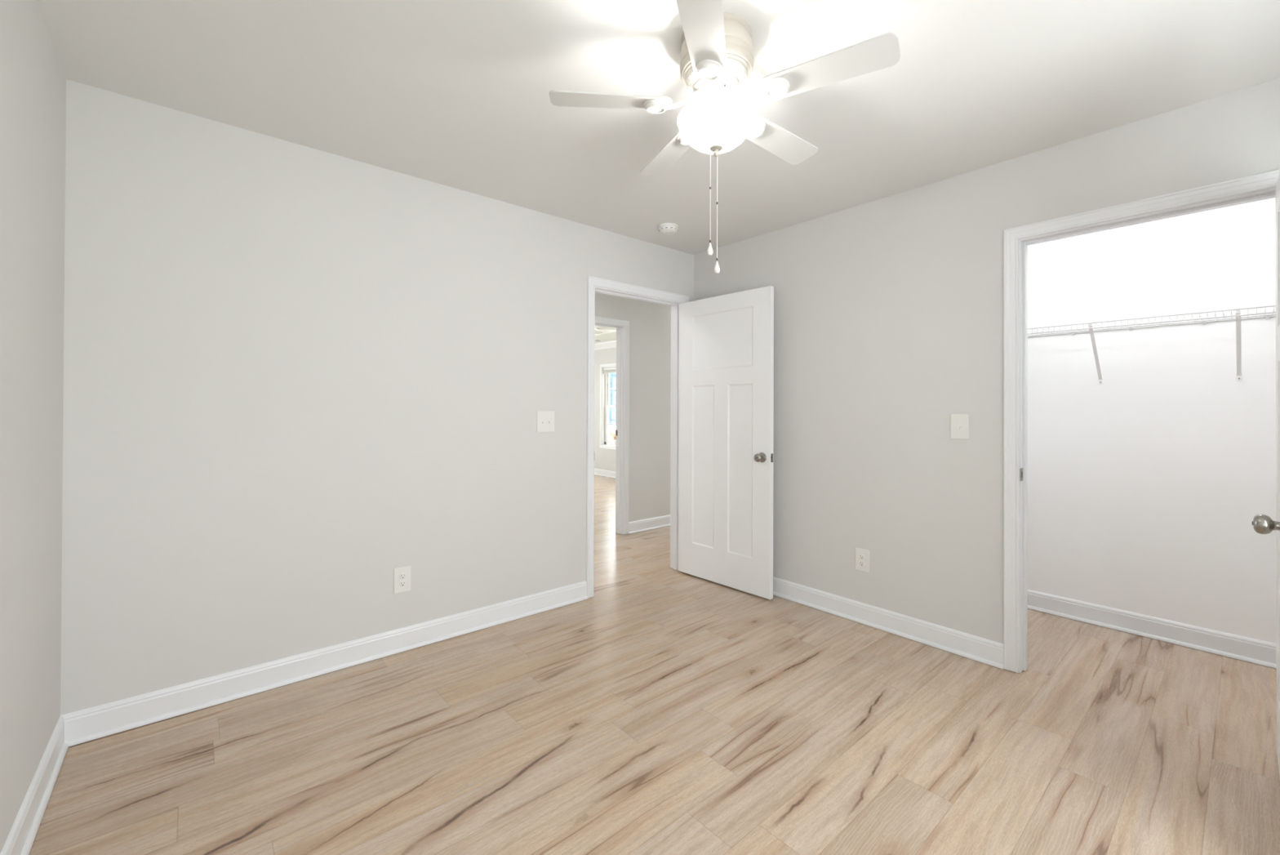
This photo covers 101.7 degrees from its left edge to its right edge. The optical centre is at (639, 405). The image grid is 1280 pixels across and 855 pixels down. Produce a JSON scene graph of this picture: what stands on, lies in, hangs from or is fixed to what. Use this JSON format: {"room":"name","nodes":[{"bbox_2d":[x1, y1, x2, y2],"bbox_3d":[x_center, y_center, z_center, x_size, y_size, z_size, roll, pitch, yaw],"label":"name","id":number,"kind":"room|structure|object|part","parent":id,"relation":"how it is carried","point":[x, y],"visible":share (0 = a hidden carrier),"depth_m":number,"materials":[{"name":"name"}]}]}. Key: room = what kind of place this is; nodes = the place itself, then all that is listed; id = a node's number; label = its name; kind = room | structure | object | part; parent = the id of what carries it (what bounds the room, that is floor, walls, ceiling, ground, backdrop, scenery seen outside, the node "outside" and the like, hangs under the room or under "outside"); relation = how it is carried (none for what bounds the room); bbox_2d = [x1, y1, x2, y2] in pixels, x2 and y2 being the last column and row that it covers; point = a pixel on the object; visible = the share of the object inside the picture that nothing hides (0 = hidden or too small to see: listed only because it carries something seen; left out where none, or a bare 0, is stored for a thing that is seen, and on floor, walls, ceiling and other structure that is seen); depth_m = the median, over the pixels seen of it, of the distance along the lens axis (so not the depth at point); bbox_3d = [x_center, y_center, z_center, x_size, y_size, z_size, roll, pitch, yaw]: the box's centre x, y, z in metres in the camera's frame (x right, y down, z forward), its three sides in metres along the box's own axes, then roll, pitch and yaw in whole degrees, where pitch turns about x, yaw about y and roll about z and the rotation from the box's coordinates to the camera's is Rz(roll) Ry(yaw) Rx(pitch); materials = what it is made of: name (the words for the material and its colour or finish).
{"room":"empty bedroom","nodes":[
{"label":"empty bedroom","id":0,"kind":"room"},
{"bbox_2d":[0,0,66,853],"bbox_3d":[-1.010,0.020,0.534,0.115,2.440,3.515,0,0,-41],"label":"wall","id":1,"kind":"structure","parent":0,"point":[33,79],"depth_m":1.50,"materials":[{"name":"beige paint"}]},
{"bbox_2d":[0,715,68,854],"bbox_3d":[-1.000,1.183,0.618,0.024,0.115,3.400,0,0,-41],"label":"baseboard","id":2,"kind":"structure","parent":1,"relation":"attached to","point":[20,840],"depth_m":1.57,"materials":[{"name":"white wood"}]},
{"bbox_3d":[-0.995,1.229,0.621,0.012,0.018,3.376,0,0,-41],"label":"shoe molding","id":3,"kind":"part","parent":2,"relation":"part of","materials":[{"name":"white wood"}]},
{"bbox_2d":[60,79,694,715],"bbox_3d":[0.119,0.041,3.890,6.195,2.440,0.115,0,0,-41],"label":"wall","id":4,"kind":"structure","parent":0,"point":[296,377],"depth_m":2.38,"materials":[{"name":"beige paint"}]},
{"bbox_2d":[61,580,587,746],"bbox_3d":[-1.226,1.192,2.645,2.316,0.115,0.024,0,0,-41],"label":"baseboard","id":5,"kind":"structure","parent":4,"relation":"attached to","point":[84,725],"depth_m":2.35,"materials":[{"name":"white wood"}]},
{"bbox_2d":[393,565,410,593],"bbox_3d":[-1.214,0.889,2.666,0.082,0.128,0.009,0,0,-41],"label":"wall outlet","id":6,"kind":"object","parent":4,"relation":"attached to","point":[402,575],"visible":1,"depth_m":2.66,"materials":[{"name":"white plastic"}]},
{"bbox_2d":[399,580,405,586],"bbox_3d":[-1.212,0.908,2.664,0.033,0.028,0.003,0,0,-41],"label":"receptacle","id":7,"kind":"object","parent":6,"relation":"attached to","point":[402,583],"depth_m":2.66,"materials":[{"name":"grey plastic"}]},
{"bbox_2d":[399,573,405,578],"bbox_3d":[-1.212,0.869,2.664,0.033,0.028,0.003,0,0,-41],"label":"receptacle","id":8,"kind":"object","parent":6,"relation":"attached to","point":[402,575],"depth_m":2.66,"materials":[{"name":"grey plastic"}]},
{"bbox_2d":[536,411,554,431],"bbox_3d":[-0.577,0.097,3.207,0.122,0.127,0.018,0,0,-41],"label":"light switch","id":9,"kind":"object","parent":4,"relation":"attached to","point":[545,420],"visible":1,"depth_m":3.21,"materials":[{"name":"white plastic"}]},
{"bbox_2d":[586,275,688,598],"bbox_3d":[-0.031,0.206,3.762,0.941,2.103,0.151,0,0,-41],"label":"trim","id":10,"kind":"structure","parent":4,"relation":"attached to","point":[594,284],"depth_m":3.63,"materials":[{"name":"white wood"}]},
{"bbox_3d":[-0.074,0.206,3.812,0.941,2.102,0.018,0,0,-41],"label":"casing","id":11,"kind":"part","parent":10,"relation":"part of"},
{"bbox_2d":[678,285,773,599],"bbox_3d":[0.581,0.237,3.669,0.169,2.022,0.825,0,0,-43],"label":"door","id":12,"kind":"structure","parent":4,"relation":"in","point":[726,394],"depth_m":3.62,"materials":[{"name":"white paint"}]},
{"bbox_3d":[0.775,0.337,3.385,0.064,0.065,0.065,0,0,-43],"label":"knob","id":13,"kind":"part","parent":12,"relation":"part of","materials":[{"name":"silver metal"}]},
{"bbox_2d":[594,346,616,471],"bbox_3d":[1.578,0.062,7.037,0.115,2.440,9.800,0,0,-41],"label":"wall","id":14,"kind":"structure","parent":0,"point":[604,458],"depth_m":9.67,"materials":[{"name":"beige paint"}]},
{"bbox_2d":[594,468,615,477],"bbox_3d":[-0.006,1.227,8.770,0.024,0.115,5.105,0,0,-41],"label":"baseboard","id":15,"kind":"structure","parent":14,"relation":"attached to","point":[597,471],"depth_m":9.50,"materials":[{"name":"white wood"}]},
{"bbox_3d":[-0.011,1.274,8.766,0.012,0.018,5.081,0,0,-41],"label":"shoe molding","id":16,"kind":"part","parent":15,"relation":"part of","materials":[{"name":"white wood"}]},
{"bbox_2d":[594,339,616,350],"bbox_3d":[-0.020,-1.100,8.762,0.085,0.110,5.105,0,0,-41],"label":"trim","id":17,"kind":"structure","parent":14,"relation":"attached to","point":[612,344],"depth_m":9.46,"materials":[{"name":"white wood"}]},
{"bbox_2d":[599,362,616,449],"bbox_3d":[-0.352,0.006,9.279,0.133,1.546,1.061,0,0,-41],"label":"window","id":18,"kind":"structure","parent":14,"relation":"in","point":[604,441],"depth_m":9.60,"materials":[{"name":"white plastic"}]},
{"bbox_3d":[-0.321,-0.312,9.306,0.024,0.677,0.829,0,0,-41],"label":"sash","id":19,"kind":"part","parent":18,"relation":"part of","materials":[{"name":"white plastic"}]},
{"bbox_2d":[603,367,616,373],"bbox_3d":[-0.367,-0.638,9.267,0.036,0.104,0.895,0,0,-41],"label":"window blind","id":20,"kind":"object","parent":18,"relation":"attached to","point":[610,370],"visible":0.44,"depth_m":9.46,"materials":[{"name":"white plastic"}]},
{"bbox_3d":[-0.367,-0.672,9.267,0.036,0.036,0.895,0,0,-41],"label":"head rail","id":21,"kind":"part","parent":20,"relation":"part of","materials":[{"name":"white plastic"}]},
{"bbox_3d":[-0.343,0.325,9.286,0.024,0.677,0.829,0,0,-41],"label":"sash","id":22,"kind":"part","parent":18,"relation":"part of","materials":[{"name":"white plastic"}]},
{"bbox_2d":[595,292,671,521],"bbox_3d":[-0.648,0.043,4.787,6.195,2.440,0.115,0,0,-41],"label":"wall","id":23,"kind":"structure","parent":0,"point":[650,322],"depth_m":5.33,"materials":[{"name":"beige paint"}]},
{"bbox_2d":[595,315,629,534],"bbox_3d":[-0.512,0.210,4.903,0.941,2.103,0.151,0,0,-41],"label":"trim","id":24,"kind":"structure","parent":23,"relation":"attached to","point":[622,421],"depth_m":5.14,"materials":[{"name":"white wood"}]},
{"bbox_2d":[628,514,670,533],"bbox_3d":[0.816,1.216,5.947,2.447,0.115,0.024,0,0,-41],"label":"baseboard","id":25,"kind":"structure","parent":23,"relation":"attached to","point":[646,524],"depth_m":5.33,"materials":[{"name":"white wood"}]},
{"bbox_3d":[0.815,1.263,5.938,2.435,0.018,0.012,0,0,-41],"label":"shoe molding","id":26,"kind":"part","parent":25,"relation":"part of","materials":[{"name":"white wood"}]},
{"bbox_2d":[28,474,1279,854],"bbox_3d":[-0.750,1.288,5.043,6.500,0.050,10.200,0,0,-41],"label":"floor","id":27,"kind":"structure","parent":0,"point":[664,709],"depth_m":1.89,"materials":[{"name":"brown wood"}]},
{"bbox_2d":[35,0,1279,342],"bbox_3d":[-0.740,-1.317,5.056,6.500,0.280,10.200,0,0,-41],"label":"ceiling","id":28,"kind":"structure","parent":0,"point":[455,94],"depth_m":1.91,"materials":[{"name":"paint"}]},
{"bbox_2d":[595,327,616,333],"bbox_3d":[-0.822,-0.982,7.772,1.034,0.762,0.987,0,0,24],"label":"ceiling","id":29,"kind":"structure","parent":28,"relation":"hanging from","point":[597,329],"depth_m":7.73,"materials":[{"name":"paint"}]},
{"bbox_3d":[-0.500,-1.142,7.703,0.389,0.026,0.113,0,0,6],"label":"blade","id":30,"kind":"part","parent":29,"relation":"part of","materials":[{"name":"white"}]},
{"bbox_2d":[657,222,678,235],"bbox_3d":[0.186,-1.158,3.434,0.134,0.046,0.134,0,0,-41],"label":"smoke detector","id":31,"kind":"object","parent":28,"relation":"attached to","point":[666,228],"visible":1,"depth_m":3.39,"materials":[{"name":"white plastic"}]},
{"bbox_2d":[549,0,900,273],"bbox_3d":[0.231,-0.808,1.724,1.034,0.762,0.987,0,0,-22],"label":"ceiling fan","id":32,"kind":"object","parent":28,"relation":"hanging from","point":[717,53],"visible":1,"depth_m":1.60,"materials":[{"name":"white plastic"}]},
{"bbox_3d":[-0.090,-0.971,1.662,0.389,0.026,0.113,0,0,-4],"label":"blade","id":33,"kind":"part","parent":32,"relation":"part of","materials":[{"name":"white wood"}]},
{"bbox_3d":[0.118,-0.969,2.001,0.113,0.026,0.389,0,0,-22],"label":"blade","id":34,"kind":"part","parent":32,"relation":"part of","materials":[{"name":"white wood"}]},
{"bbox_3d":[0.128,-0.985,1.679,0.120,0.065,0.060,0,0,-4],"label":"blade arm","id":35,"kind":"part","parent":32,"relation":"part of","materials":[{"name":"white metal"}]},
{"bbox_3d":[0.201,-0.984,1.799,0.060,0.065,0.120,0,0,-22],"label":"blade arm","id":36,"kind":"part","parent":32,"relation":"part of","materials":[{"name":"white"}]},
{"bbox_3d":[0.168,-0.972,1.359,0.113,0.026,0.389,0,0,14],"label":"blade","id":37,"kind":"part","parent":32,"relation":"part of","materials":[{"name":"white wood"}]},
{"bbox_3d":[0.227,-0.679,1.687,0.004,0.298,0.003,0,0,-40],"label":"pull chain","id":38,"kind":"part","parent":32,"relation":"part of","materials":[{"name":"silver metal"}]},
{"bbox_3d":[0.219,-0.985,1.572,0.060,0.065,0.120,0,0,14],"label":"blade arm","id":39,"kind":"part","parent":32,"relation":"part of","materials":[{"name":"white metal"}]},
{"bbox_2d":[708,108,724,142],"bbox_3d":[0.247,-0.904,1.688,0.051,0.100,0.051,0,0,-41],"label":"bulb","id":40,"kind":"object","parent":32,"relation":"attached to","point":[716,132],"depth_m":1.68,"materials":[{"name":"white glass"}]},
{"bbox_3d":[0.250,-0.650,1.687,0.004,0.356,0.003,0,0,-40],"label":"pull chain","id":41,"kind":"part","parent":32,"relation":"part of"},
{"bbox_3d":[0.338,-0.983,1.766,0.120,0.065,0.060,0,0,-40],"label":"blade arm","id":42,"kind":"part","parent":32,"relation":"part of","materials":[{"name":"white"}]},
{"bbox_3d":[0.349,-0.984,1.626,0.120,0.065,0.060,0,0,32],"label":"blade arm","id":43,"kind":"part","parent":32,"relation":"part of","materials":[{"name":"white metal"}]},
{"bbox_3d":[0.505,-0.968,1.908,0.389,0.026,0.113,0,0,-40],"label":"blade","id":44,"kind":"part","parent":32,"relation":"part of","materials":[{"name":"white wood"}]},
{"bbox_3d":[0.535,-0.969,1.511,0.389,0.026,0.113,0,0,32],"label":"blade","id":45,"kind":"part","parent":32,"relation":"part of","materials":[{"name":"white wood"}]},
{"bbox_2d":[693,78,1279,643],"bbox_3d":[1.568,0.041,2.817,0.111,2.440,3.400,0,0,-41],"label":"wall","id":46,"kind":"structure","parent":0,"point":[889,311],"depth_m":2.81,"materials":[{"name":"beige paint"}]},
{"bbox_2d":[855,546,869,572],"bbox_3d":[1.294,0.897,3.037,0.009,0.128,0.082,0,0,-41],"label":"wall outlet","id":47,"kind":"object","parent":46,"relation":"attached to","point":[862,556],"visible":1,"depth_m":3.03,"materials":[{"name":"white plastic"}]},
{"bbox_2d":[859,560,864,565],"bbox_3d":[1.292,0.917,3.034,0.003,0.028,0.033,0,0,-41],"label":"receptacle","id":48,"kind":"object","parent":47,"relation":"attached to","point":[861,562],"depth_m":3.03,"materials":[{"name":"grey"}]},
{"bbox_2d":[859,554,864,559],"bbox_3d":[1.292,0.878,3.035,0.003,0.028,0.033,0,0,-41],"label":"receptacle","id":49,"kind":"object","parent":47,"relation":"attached to","point":[861,556],"depth_m":3.03,"materials":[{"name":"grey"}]},
{"bbox_2d":[773,576,1003,669],"bbox_3d":[1.075,1.204,3.278,0.024,0.115,2.055,0,0,-41],"label":"baseboard","id":50,"kind":"structure","parent":46,"relation":"attached to","point":[985,651],"depth_m":2.88,"materials":[{"name":"white wood"}]},
{"bbox_2d":[950,413,968,439],"bbox_3d":[1.624,0.106,2.651,0.018,0.127,0.084,0,0,-41],"label":"light switch","id":51,"kind":"object","parent":46,"relation":"attached to","point":[959,423],"visible":1,"depth_m":2.65,"materials":[{"name":"white plastic"}]},
{"bbox_2d":[1003,169,1279,672],"bbox_3d":[2.102,0.206,2.196,0.153,2.103,0.928,0,0,-41],"label":"trim","id":52,"kind":"structure","parent":46,"relation":"attached to","point":[1259,187],"depth_m":2.46,"materials":[{"name":"white wood"}]},
{"bbox_3d":[1.808,0.325,2.471,0.038,0.060,0.003,0,0,-41],"label":"strike plate","id":53,"kind":"part","parent":52,"relation":"part of","materials":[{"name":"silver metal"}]},
{"bbox_2d":[1252,167,1279,776],"bbox_3d":[2.002,0.232,1.601,0.812,2.022,0.169,0,0,-41],"label":"door","id":54,"kind":"structure","parent":46,"relation":"in","point":[1262,523],"depth_m":1.79,"materials":[{"name":"white paint"}]},
{"bbox_3d":[1.718,0.325,1.419,0.065,0.065,0.064,0,0,-41],"label":"knob","id":55,"kind":"part","parent":54,"relation":"part of","materials":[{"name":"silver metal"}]},
{"bbox_2d":[1027,197,1276,643],"bbox_3d":[2.734,0.046,3.026,0.115,2.440,2.200,0,0,-41],"label":"wall","id":56,"kind":"structure","parent":0,"point":[1148,483],"depth_m":2.83,"materials":[{"name":"white paint"}]},
{"bbox_2d":[1027,304,1275,383],"bbox_3d":[2.582,-0.291,2.882,0.312,0.328,1.970,0,0,-41],"label":"wire shelf","id":57,"kind":"object","parent":56,"relation":"attached to","point":[1238,343],"visible":0.59,"depth_m":2.68,"materials":[{"name":"white metal"}]},
{"bbox_2d":[1027,589,1276,668],"bbox_3d":[2.684,1.209,2.967,0.024,0.115,1.980,0,0,-41],"label":"baseboard","id":58,"kind":"structure","parent":56,"relation":"attached to","point":[1262,652],"depth_m":2.82,"materials":[{"name":"white wood"}]},
{"label":"outside","id":59,"kind":"structure","parent":0,"visible":0},
{"bbox_3d":[10.320,2.059,25.705,36.800,0.100,60.000,0,0,-41],"label":"ground","id":60,"kind":"structure","parent":59,"visible":0},
{"bbox_2d":[608,373,616,439],"bbox_3d":[0.324,0.138,21.101,6.400,3.620,12.400,0,0,-41],"label":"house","id":61,"kind":"structure","parent":60,"relation":"on","point":[612,411],"depth_m":17.97,"materials":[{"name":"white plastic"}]},
{"bbox_2d":[609,427,615,439],"bbox_3d":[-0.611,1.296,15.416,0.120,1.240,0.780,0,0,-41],"label":"porch post","id":62,"kind":"object","parent":60,"relation":"on","point":[612,430],"visible":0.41,"depth_m":15.57,"materials":[{"name":"white wood"}]},
{"bbox_3d":[-0.761,1.306,15.590,0.120,1.220,0.100,0,0,-41],"label":"post","id":63,"kind":"part","parent":62,"relation":"part of","materials":[{"name":"white wood"}]}
]}

